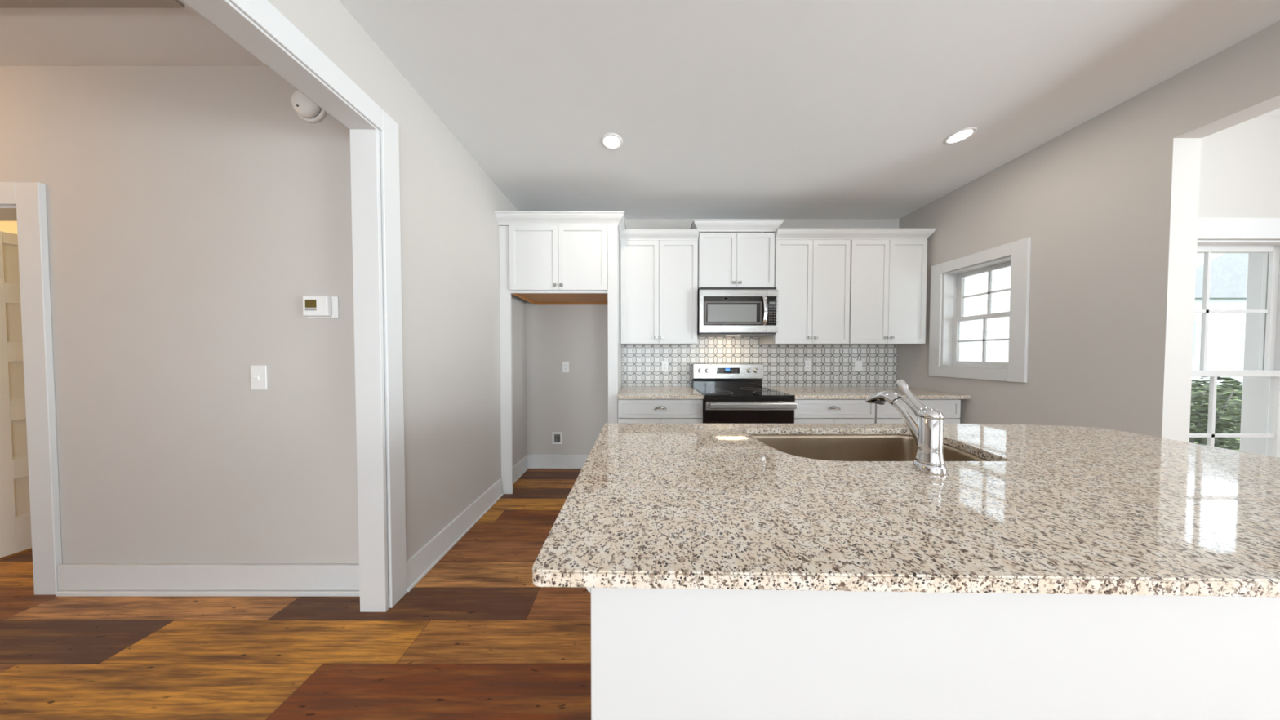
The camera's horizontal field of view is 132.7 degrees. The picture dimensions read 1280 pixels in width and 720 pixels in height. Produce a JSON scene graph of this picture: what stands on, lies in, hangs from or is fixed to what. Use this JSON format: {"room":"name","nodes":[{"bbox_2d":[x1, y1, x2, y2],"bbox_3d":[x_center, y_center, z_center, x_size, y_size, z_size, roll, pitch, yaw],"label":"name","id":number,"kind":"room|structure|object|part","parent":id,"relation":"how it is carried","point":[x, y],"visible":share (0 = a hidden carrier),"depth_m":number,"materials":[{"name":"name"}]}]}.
{"room":"kitchen","nodes":[
{"label":"kitchen","id":0,"kind":"room"},
{"bbox_2d":[0,221,17,234],"bbox_3d":[-6.075,-0.099,-0.277,0.150,2.750,8.950,0,1,0],"label":"wall","id":1,"kind":"structure","parent":0,"point":[11,227],"depth_m":2.66,"materials":[{"name":"beige paint"}]},
{"bbox_2d":[0,66,359,564],"bbox_3d":[-3.688,-0.137,1.538,4.625,2.750,0.140,0,1,0],"label":"wall","id":2,"kind":"structure","parent":0,"point":[193,212],"depth_m":1.47,"materials":[{"name":"beige paint"}]},
{"bbox_2d":[55,563,359,596],"bbox_3d":[-2.236,1.162,1.479,1.679,0.155,0.032,0,1,0],"label":"baseboard","id":3,"kind":"structure","parent":2,"relation":"attached to","point":[74,580],"depth_m":1.48,"materials":[{"name":"white paint"}]},
{"bbox_3d":[-2.228,1.227,1.472,1.664,0.024,0.016,0,1,0],"label":"shoe moulding","id":4,"kind":"part","parent":3,"relation":"part of","materials":[{"name":"white paint"}]},
{"bbox_2d":[250,365,267,389],"bbox_3d":[-2.000,0.092,1.460,0.082,0.128,0.024,0,1,0],"label":"light switch","id":5,"kind":"object","parent":2,"relation":"attached to","point":[258,373],"visible":1,"depth_m":1.47,"materials":[{"name":"white plastic"}]},
{"bbox_2d":[291,89,327,123],"bbox_3d":[-1.685,-1.295,1.415,0.152,0.152,0.057,0,1,0],"label":"smoke detector","id":6,"kind":"object","parent":2,"relation":"attached to","point":[308,110],"visible":0.69,"depth_m":1.40,"materials":[{"name":"white plastic"}]},
{"bbox_2d":[302,296,338,318],"bbox_3d":[-1.655,-0.275,1.449,0.160,0.116,0.030,0,1,0],"label":"thermostat","id":7,"kind":"object","parent":2,"relation":"attached to","point":[313,307],"visible":1,"depth_m":1.44,"materials":[{"name":"white plastic"}]},
{"bbox_2d":[0,468,591,719],"bbox_3d":[0.149,1.278,-0.386,12.301,0.001,7.085,0,1,0],"label":"floor","id":8,"kind":"structure","parent":0,"point":[474,638],"depth_m":1.20,"materials":[{"name":"brown wood"}]},
{"bbox_2d":[494,211,626,493],"bbox_3d":[-0.698,-0.041,2.775,1.123,2.506,0.648,0,1,0],"label":"upper cabinet","id":9,"kind":"object","parent":8,"relation":"on","point":[545,257],"visible":0.96,"depth_m":2.49,"materials":[{"name":"white paint"}]},
{"bbox_3d":[-0.941,-0.906,2.487,0.430,0.569,0.020,0,1,0],"label":"door","id":10,"kind":"part","parent":9,"relation":"part of","materials":[{"name":"white paint"}]},
{"bbox_3d":[-0.724,-0.609,2.508,0.872,0.022,0.008,0,1,0],"label":"rail","id":11,"kind":"part","parent":9,"relation":"part of","materials":[{"name":"white paint"}]},
{"bbox_3d":[-0.698,-1.248,2.750,1.123,0.092,0.648,0,1,0],"label":"crown","id":12,"kind":"part","parent":9,"relation":"part of","materials":[{"name":"white paint"}]},
{"bbox_3d":[-0.724,-0.622,2.800,0.872,0.008,0.574,0,1,0],"label":"panel","id":13,"kind":"part","parent":9,"relation":"part of","materials":[{"name":"brown wood"}]},
{"bbox_3d":[-0.507,-0.906,2.487,0.430,0.569,0.020,0,1,0],"label":"door","id":14,"kind":"part","parent":9,"relation":"part of","materials":[{"name":"white paint"}]},
{"bbox_2d":[607,224,622,423],"bbox_3d":[-0.243,0.005,2.799,0.086,2.412,0.602,0,1,0],"label":"panel","id":15,"kind":"object","parent":8,"relation":"on","point":[615,348],"visible":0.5,"depth_m":2.49,"materials":[{"name":"white paint"}]},
{"bbox_2d":[617,399,702,423],"bbox_3d":[0.179,0.770,2.768,0.746,0.884,0.698,0,1,0],"label":"base cabinet","id":16,"kind":"object","parent":8,"relation":"on","point":[629,411],"visible":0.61,"depth_m":2.44,"materials":[{"name":"white paint"}]},
{"bbox_3d":[-0.005,0.811,2.458,0.366,0.596,0.020,0,1,0],"label":"door","id":17,"kind":"part","parent":16,"relation":"part of","materials":[{"name":"white paint"}]},
{"bbox_2d":[617,386,704,399],"bbox_3d":[0.179,0.313,2.757,0.750,0.030,0.700,0,1,0],"label":"countertop","id":18,"kind":"structure","parent":16,"relation":"on","point":[626,392],"depth_m":2.56,"materials":[{"name":"stone"}]},
{"bbox_3d":[0.179,0.418,2.425,0.104,0.035,0.028,0,1,0],"label":"cup pull","id":19,"kind":"part","parent":16,"relation":"part of","materials":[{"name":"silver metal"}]},
{"bbox_3d":[0.363,0.811,2.458,0.366,0.596,0.020,0,1,0],"label":"door","id":20,"kind":"part","parent":16,"relation":"part of","materials":[{"name":"white paint"}]},
{"bbox_2d":[691,363,797,423],"bbox_3d":[0.942,0.629,2.725,0.767,1.168,0.753,0,1,0],"label":"electric range","id":21,"kind":"object","parent":8,"relation":"on","point":[733,393],"visible":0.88,"depth_m":2.42,"materials":[{"name":"black metal"}]},
{"bbox_2d":[692,386,795,397],"bbox_3d":[0.942,0.304,2.700,0.767,0.018,0.615,0,1,0],"label":"cooktop","id":22,"kind":"object","parent":21,"relation":"in","point":[708,392],"depth_m":2.59,"materials":[{"name":"black glass"}]},
{"bbox_3d":[0.942,0.666,2.419,0.761,0.617,0.039,0,1,0],"label":"oven door","id":23,"kind":"part","parent":21,"relation":"part of","materials":[{"name":"black glass"}]},
{"bbox_3d":[0.942,0.339,2.411,0.767,0.037,0.041,0,1,0],"label":"rail","id":24,"kind":"part","parent":21,"relation":"part of","materials":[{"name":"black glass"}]},
{"bbox_3d":[0.942,0.393,2.390,0.759,0.070,0.006,0,1,0],"label":"door rail","id":25,"kind":"part","parent":21,"relation":"part of","materials":[{"name":"silver metal"}]},
{"bbox_3d":[0.954,0.387,2.366,0.731,0.048,0.044,0,1,0],"label":"door handle","id":26,"kind":"part","parent":21,"relation":"part of","materials":[{"name":"silver metal"}]},
{"bbox_2d":[794,399,875,423],"bbox_3d":[1.692,0.770,2.768,0.725,0.884,0.698,0,1,0],"label":"base cabinet","id":27,"kind":"object","parent":8,"relation":"on","point":[808,411],"visible":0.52,"depth_m":2.44,"materials":[{"name":"white paint"}]},
{"bbox_3d":[1.514,0.811,2.458,0.355,0.596,0.020,0,1,0],"label":"door","id":28,"kind":"part","parent":27,"relation":"part of","materials":[{"name":"white paint"}]},
{"bbox_3d":[1.692,0.418,2.425,0.104,0.035,0.028,0,1,0],"label":"cup pull","id":29,"kind":"part","parent":27,"relation":"part of","materials":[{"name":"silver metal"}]},
{"bbox_3d":[1.871,0.811,2.458,0.355,0.596,0.020,0,1,0],"label":"door","id":30,"kind":"part","parent":27,"relation":"part of","materials":[{"name":"white paint"}]},
{"bbox_2d":[873,399,960,423],"bbox_3d":[2.429,0.770,2.768,0.742,0.884,0.698,0,1,0],"label":"base cabinet","id":31,"kind":"object","parent":8,"relation":"on","point":[886,413],"visible":0.02,"depth_m":2.44,"materials":[{"name":"white paint"}]},
{"bbox_2d":[762,386,969,399],"bbox_3d":[2.084,0.313,2.757,1.512,0.030,0.700,0,1,0],"label":"countertop","id":32,"kind":"structure","parent":31,"relation":"on","point":[800,392],"depth_m":2.62,"materials":[{"name":"stone"}]},
{"bbox_3d":[2.246,0.811,2.458,0.364,0.596,0.020,0,1,0],"label":"door","id":33,"kind":"part","parent":31,"relation":"part of","materials":[{"name":"white paint"}]},
{"bbox_3d":[2.612,0.811,2.458,0.364,0.596,0.020,0,1,0],"label":"door","id":34,"kind":"part","parent":31,"relation":"part of","materials":[{"name":"white paint"}]},
{"bbox_2d":[586,587,1279,719],"bbox_3d":[0.931,0.800,0.915,2.078,0.902,0.873,0,1,0],"label":"base cabinet","id":35,"kind":"object","parent":8,"relation":"on","point":[657,654],"visible":0.35,"depth_m":0.47,"materials":[{"name":"white paint"}]},
{"bbox_2d":[532,423,1279,596],"bbox_3d":[0.978,0.335,0.891,2.305,0.028,0.977,0,1,0],"label":"countertop","id":36,"kind":"structure","parent":35,"relation":"on","point":[1053,509],"depth_m":0.59,"materials":[{"name":"stone"}]},
{"bbox_2d":[749,434,990,461],"bbox_3d":[0.857,0.445,1.090,0.828,0.200,0.434,0,1,0],"label":"sink","id":37,"kind":"object","parent":36,"relation":"in","point":[837,447],"visible":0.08,"depth_m":1.28,"materials":[{"name":"brown metal"}]},
{"bbox_2d":[865,379,947,475],"bbox_3d":[0.847,0.192,0.905,0.073,0.258,0.251,0,1,0],"label":"kitchen faucet","id":38,"kind":"object","parent":36,"relation":"on","point":[925,424],"visible":1,"depth_m":0.82,"materials":[{"name":"silver metal"}]},
{"bbox_3d":[0.847,0.192,0.863,0.044,0.140,0.131,0,1,0],"label":"spout","id":39,"kind":"part","parent":38,"relation":"part of","materials":[{"name":"silver metal"}]},
{"bbox_3d":[0.847,0.115,0.867,0.037,0.102,0.113,0,1,0],"label":"lever handle","id":40,"kind":"part","parent":38,"relation":"part of","materials":[{"name":"silver metal"}]},
{"bbox_2d":[267,0,527,560],"bbox_3d":[-1.317,-0.089,-0.752,0.115,2.750,7.700,0,1,0],"label":"wall","id":41,"kind":"structure","parent":0,"point":[449,227],"depth_m":1.76,"materials":[{"name":"beige paint"}]},
{"bbox_2d":[182,0,406,612],"bbox_3d":[-1.317,0.046,-0.064,0.155,2.450,3.070,0,1,0],"label":"door frame","id":42,"kind":"structure","parent":41,"relation":"attached to","point":[257,26],"depth_m":1.35,"materials":[{"name":"white paint"}]},
{"bbox_3d":[-1.385,0.046,-0.064,0.020,2.450,3.070,0,1,0],"label":"hall casing","id":43,"kind":"part","parent":42,"relation":"part of","materials":[{"name":"white paint"}]},
{"bbox_2d":[406,478,503,591],"bbox_3d":[-1.245,1.151,2.006,0.030,0.155,1.033,0,1,0],"label":"baseboard","id":44,"kind":"structure","parent":41,"relation":"attached to","point":[424,560],"depth_m":1.82,"materials":[{"name":"white paint"}]},
{"bbox_2d":[0,0,1279,218],"bbox_3d":[0.150,-1.564,-0.783,12.300,0.200,8.000,0,1,0],"label":"ceiling","id":45,"kind":"structure","parent":0,"point":[718,108],"depth_m":1.47,"materials":[{"name":"paint"}]},
{"bbox_2d":[0,0,185,8],"bbox_3d":[-2.590,-1.492,0.829,1.320,0.012,0.720,0,1,0],"label":"ceiling vent","id":46,"kind":"object","parent":45,"relation":"in","point":[3,3],"visible":1,"depth_m":1.18,"materials":[{"name":"beige paint"}]},
{"bbox_2d":[600,133,622,149],"bbox_3d":[-0.195,-1.518,1.949,0.150,0.006,0.150,0,1,0],"label":"recessed light","id":47,"kind":"object","parent":45,"relation":"in","point":[609,140],"visible":1,"depth_m":1.94,"materials":[{"name":"white plastic"}]},
{"bbox_2d":[943,126,977,144],"bbox_3d":[2.170,-1.517,1.899,0.150,0.006,0.150,0,1,0],"label":"recessed light","id":48,"kind":"object","parent":45,"relation":"in","point":[962,135],"visible":1,"depth_m":1.89,"materials":[{"name":"white plastic"}]},
{"bbox_2d":[525,218,898,453],"bbox_3d":[0.807,-0.172,3.172,4.365,2.750,0.150,0,1,0],"label":"wall","id":49,"kind":"structure","parent":0,"point":[574,403],"depth_m":3.10,"materials":[{"name":"beige paint"}]},
{"bbox_2d":[513,453,589,484],"bbox_3d":[-0.773,1.133,2.837,0.973,0.155,0.575,0,1,0],"label":"baseboard","id":50,"kind":"structure","parent":49,"relation":"attached to","point":[529,460],"depth_m":3.11,"materials":[{"name":"white paint"}]},
{"bbox_3d":[-0.765,1.201,2.830,0.957,0.020,0.559,0,1,0],"label":"shoe moulding","id":51,"kind":"part","parent":50,"relation":"part of","materials":[{"name":"white paint"}]},
{"bbox_2d":[551,431,562,444],"bbox_3d":[-0.920,0.870,3.108,0.112,0.136,0.021,0,1,0],"label":"water supply box","id":52,"kind":"object","parent":49,"relation":"attached to","point":[557,437],"visible":1,"depth_m":3.11,"materials":[{"name":"white plastic"}]},
{"bbox_2d":[562,361,568,372],"bbox_3d":[-0.822,0.077,3.098,0.072,0.118,0.010,0,1,0],"label":"wall outlet","id":53,"kind":"object","parent":49,"relation":"attached to","point":[565,364],"visible":1,"depth_m":3.10,"materials":[{"name":"white plastic"}]},
{"bbox_2d":[619,229,699,345],"bbox_3d":[0.186,-0.707,2.887,0.760,1.092,0.396,0,1,0],"label":"upper cabinet","id":54,"kind":"object","parent":49,"relation":"attached to","point":[659,268],"visible":0.99,"depth_m":2.74,"materials":[{"name":"white paint"}]},
{"bbox_3d":[-0.003,-0.662,2.742,0.374,1.003,0.020,0,1,0],"label":"door","id":55,"kind":"part","parent":54,"relation":"part of","materials":[{"name":"white paint"}]},
{"bbox_3d":[0.186,-1.209,2.708,0.760,0.080,0.060,0,1,0],"label":"crown","id":56,"kind":"part","parent":54,"relation":"part of","materials":[{"name":"white paint"}]},
{"bbox_3d":[0.375,-0.662,2.742,0.374,1.003,0.020,0,1,0],"label":"door","id":57,"kind":"part","parent":54,"relation":"part of","materials":[{"name":"white paint"}]},
{"bbox_2d":[689,219,784,288],"bbox_3d":[0.942,-1.024,2.876,0.864,0.638,0.404,0,1,0],"label":"upper cabinet","id":58,"kind":"object","parent":49,"relation":"attached to","point":[725,260],"visible":0.86,"depth_m":2.73,"materials":[{"name":"white paint"}]},
{"bbox_3d":[0.758,-0.971,2.736,0.364,0.530,0.020,0,1,0],"label":"door","id":59,"kind":"part","parent":58,"relation":"part of","materials":[{"name":"white paint"}]},
{"bbox_3d":[0.942,-1.298,2.871,0.864,0.090,0.404,0,1,0],"label":"crown","id":60,"kind":"part","parent":58,"relation":"part of","materials":[{"name":"white paint"}]},
{"bbox_2d":[697,287,777,337],"bbox_3d":[0.940,-0.473,2.847,0.748,0.458,0.465,0,1,0],"label":"microwave","id":61,"kind":"object","parent":58,"relation":"attached to","point":[722,312],"visible":1,"depth_m":2.66,"materials":[{"name":"silver metal"}]},
{"bbox_3d":[0.904,-0.468,2.659,0.601,0.276,0.003,0,1,0],"label":"door glass","id":62,"kind":"part","parent":61,"relation":"part of","materials":[{"name":"black glass"}]},
{"bbox_3d":[1.173,-0.468,2.637,0.036,0.280,0.047,0,1,-12],"label":"handle","id":63,"kind":"part","parent":61,"relation":"part of","materials":[{"name":"silver metal"}]},
{"bbox_3d":[1.252,-0.468,2.659,0.088,0.276,0.003,0,1,0],"label":"panel glass","id":64,"kind":"part","parent":61,"relation":"part of","materials":[{"name":"black glass"}]},
{"bbox_3d":[1.261,-0.465,2.675,0.106,0.410,0.029,0,1,0],"label":"control panel","id":65,"kind":"part","parent":61,"relation":"part of","materials":[{"name":"silver metal"}]},
{"bbox_3d":[1.126,-0.971,2.736,0.364,0.530,0.020,0,1,0],"label":"door","id":66,"kind":"part","parent":58,"relation":"part of","materials":[{"name":"white paint"}]},
{"bbox_2d":[622,337,897,386],"bbox_3d":[1.322,0.018,3.096,3.036,0.546,0.010,0,1,0],"label":"backsplash","id":67,"kind":"structure","parent":49,"relation":"attached to","point":[642,365],"depth_m":3.09,"materials":[{"name":"tile"}]},
{"bbox_2d":[662,360,668,371],"bbox_3d":[0.275,0.070,3.087,0.072,0.118,0.010,0,1,0],"label":"wall outlet","id":68,"kind":"object","parent":67,"relation":"attached to","point":[664,363],"visible":1,"depth_m":3.09,"materials":[{"name":"white plastic"}]},
{"bbox_2d":[804,360,811,371],"bbox_3d":[1.855,0.065,3.087,0.072,0.118,0.010,0,1,0],"label":"wall outlet","id":69,"kind":"object","parent":67,"relation":"attached to","point":[807,363],"visible":1,"depth_m":3.08,"materials":[{"name":"white plastic"}]},
{"bbox_2d":[854,360,862,371],"bbox_3d":[2.410,0.065,3.087,0.082,0.118,0.010,0,1,0],"label":"light switch","id":70,"kind":"object","parent":67,"relation":"attached to","point":[858,364],"visible":1,"depth_m":3.08,"materials":[{"name":"white plastic"}]},
{"bbox_2d":[759,240,850,345],"bbox_3d":[1.685,-0.668,2.897,0.734,1.015,0.378,0,1,0],"label":"upper cabinet","id":71,"kind":"object","parent":49,"relation":"attached to","point":[811,277],"visible":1,"depth_m":2.74,"materials":[{"name":"white paint"}]},
{"bbox_3d":[1.503,-0.665,2.742,0.362,1.008,0.020,0,1,0],"label":"door","id":72,"kind":"part","parent":71,"relation":"part of","materials":[{"name":"white paint"}]},
{"bbox_3d":[1.867,-0.665,2.742,0.362,1.008,0.020,0,1,0],"label":"door","id":73,"kind":"part","parent":71,"relation":"part of","materials":[{"name":"white paint"}]},
{"bbox_2d":[829,240,927,345],"bbox_3d":[2.428,-0.668,2.897,0.744,1.015,0.378,0,1,0],"label":"upper cabinet","id":74,"kind":"object","parent":49,"relation":"attached to","point":[888,277],"visible":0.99,"depth_m":2.74,"materials":[{"name":"white paint"}]},
{"bbox_2d":[774,228,936,239],"bbox_3d":[2.079,-1.220,2.876,1.515,0.085,0.396,0,1,0],"label":"crown molding","id":75,"kind":"structure","parent":74,"relation":"attached to","point":[780,233],"depth_m":2.70,"materials":[{"name":"white paint"}]},
{"bbox_3d":[2.243,-0.665,2.742,0.366,1.008,0.020,0,1,0],"label":"door","id":76,"kind":"part","parent":74,"relation":"part of","materials":[{"name":"white paint"}]},
{"bbox_3d":[2.613,-0.665,2.742,0.366,1.008,0.020,0,1,0],"label":"door","id":77,"kind":"part","parent":74,"relation":"part of","materials":[{"name":"white paint"}]},
{"bbox_2d":[959,266,1010,362],"bbox_3d":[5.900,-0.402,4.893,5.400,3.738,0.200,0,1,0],"label":"window pane","id":78,"kind":"structure","parent":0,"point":[997,328],"depth_m":4.79,"materials":[{"name":"glass"}]},
{"bbox_2d":[897,20,1279,442],"bbox_3d":[2.915,-0.089,-0.752,0.150,2.750,7.700,0,1,0],"label":"wall","id":79,"kind":"structure","parent":0,"point":[1108,206],"depth_m":1.70,"materials":[{"name":"beige paint"}]},
{"bbox_2d":[928,236,1031,382],"bbox_3d":[2.905,-0.370,2.385,0.170,1.060,0.685,0,1,0],"label":"window","id":80,"kind":"structure","parent":79,"relation":"in","point":[951,284],"depth_m":2.38,"materials":[{"name":"white paint"}]},
{"bbox_3d":[2.940,-0.169,2.389,0.030,0.439,0.467,0,1,0],"label":"sash","id":81,"kind":"part","parent":80,"relation":"part of","materials":[{"name":"white paint"}]},
{"bbox_3d":[2.973,-0.572,2.381,0.030,0.439,0.467,0,1,0],"label":"sash","id":82,"kind":"part","parent":80,"relation":"part of","materials":[{"name":"white paint"}]},
{"bbox_2d":[1198,116,1279,217],"bbox_3d":[4.570,-0.144,1.852,3.160,2.750,0.150,0,1,0],"label":"wall","id":83,"kind":"structure","parent":0,"point":[1240,168],"depth_m":1.75,"materials":[{"name":"beige paint"}]},
{"bbox_2d":[1189,217,1279,457],"bbox_3d":[3.723,0.066,1.847,1.085,1.910,0.170,0,1,0],"label":"window","id":84,"kind":"structure","parent":83,"relation":"in","point":[1259,237],"depth_m":1.83,"materials":[{"name":"white paint"}]},
{"bbox_3d":[3.723,0.492,1.826,0.877,0.851,0.030,0,1,0],"label":"sash","id":85,"kind":"part","parent":84,"relation":"part of","materials":[{"name":"white paint"}]},
{"bbox_3d":[3.723,-0.319,1.844,0.877,0.851,0.030,0,1,0],"label":"sash","id":86,"kind":"part","parent":84,"relation":"part of","materials":[{"name":"white paint"}]},
{"bbox_3d":[3.723,0.068,1.772,1.085,1.910,0.020,0,1,0],"label":"casing","id":87,"kind":"part","parent":84,"relation":"part of","materials":[{"name":"white paint"}]},
{"bbox_3d":[-4.300,-0.161,2.652,3.400,2.750,2.090,0,1,0],"label":"wall","id":88,"kind":"structure","parent":0,"visible":0},
{"bbox_2d":[0,182,62,595],"bbox_3d":[-3.592,0.155,1.911,1.029,2.150,0.915,0,1,0],"label":"door","id":89,"kind":"structure","parent":88,"relation":"in","point":[30,511],"depth_m":1.47,"materials":[{"name":"white paint"}]},
{"bbox_3d":[-3.970,0.131,2.003,0.014,1.725,0.500,0,1,0],"label":"panel","id":90,"kind":"part","parent":89,"relation":"part of","materials":[{"name":"paint"}]},
{"label":"outside","id":91,"kind":"structure","parent":0,"visible":0},
{"bbox_3d":[15.000,1.356,15.032,90.000,0.200,90.000,0,1,0],"label":"ground","id":92,"kind":"structure","parent":91,"visible":0},
{"bbox_2d":[1189,385,1242,450],"bbox_3d":[24.500,1.357,9.730,31.000,0.020,12.600,0,1,0],"label":"lawn","id":93,"kind":"structure","parent":92,"relation":"on","point":[1195,385],"depth_m":7.86,"materials":[{"name":"green plant"}]},
{"bbox_2d":[1189,376,1242,450],"bbox_3d":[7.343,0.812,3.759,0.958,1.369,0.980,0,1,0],"label":"shrub","id":94,"kind":"object","parent":92,"relation":"on","point":[1220,425],"visible":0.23,"depth_m":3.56,"materials":[{"name":"green plant"}]},
{"bbox_3d":[7.340,0.918,3.828,0.609,1.153,0.576,-1,1,-34],"label":"stem","id":95,"kind":"part","parent":94,"relation":"part of","materials":[{"name":"green plant"}]},
{"bbox_2d":[1191,253,1248,385],"bbox_3d":[30.250,-2.535,16.951,12.300,7.500,6.800,0,1,0],"label":"sky","id":96,"kind":"structure","parent":92,"relation":"on","point":[1228,271],"depth_m":13.95,"materials":[{"name":"white"}]},
{"bbox_3d":[27.100,-1.022,13.916,1.000,1.800,0.009,0,1,0],"label":"pane","id":97,"kind":"part","parent":96,"relation":"part of","materials":[{"name":"white"}]}
]}

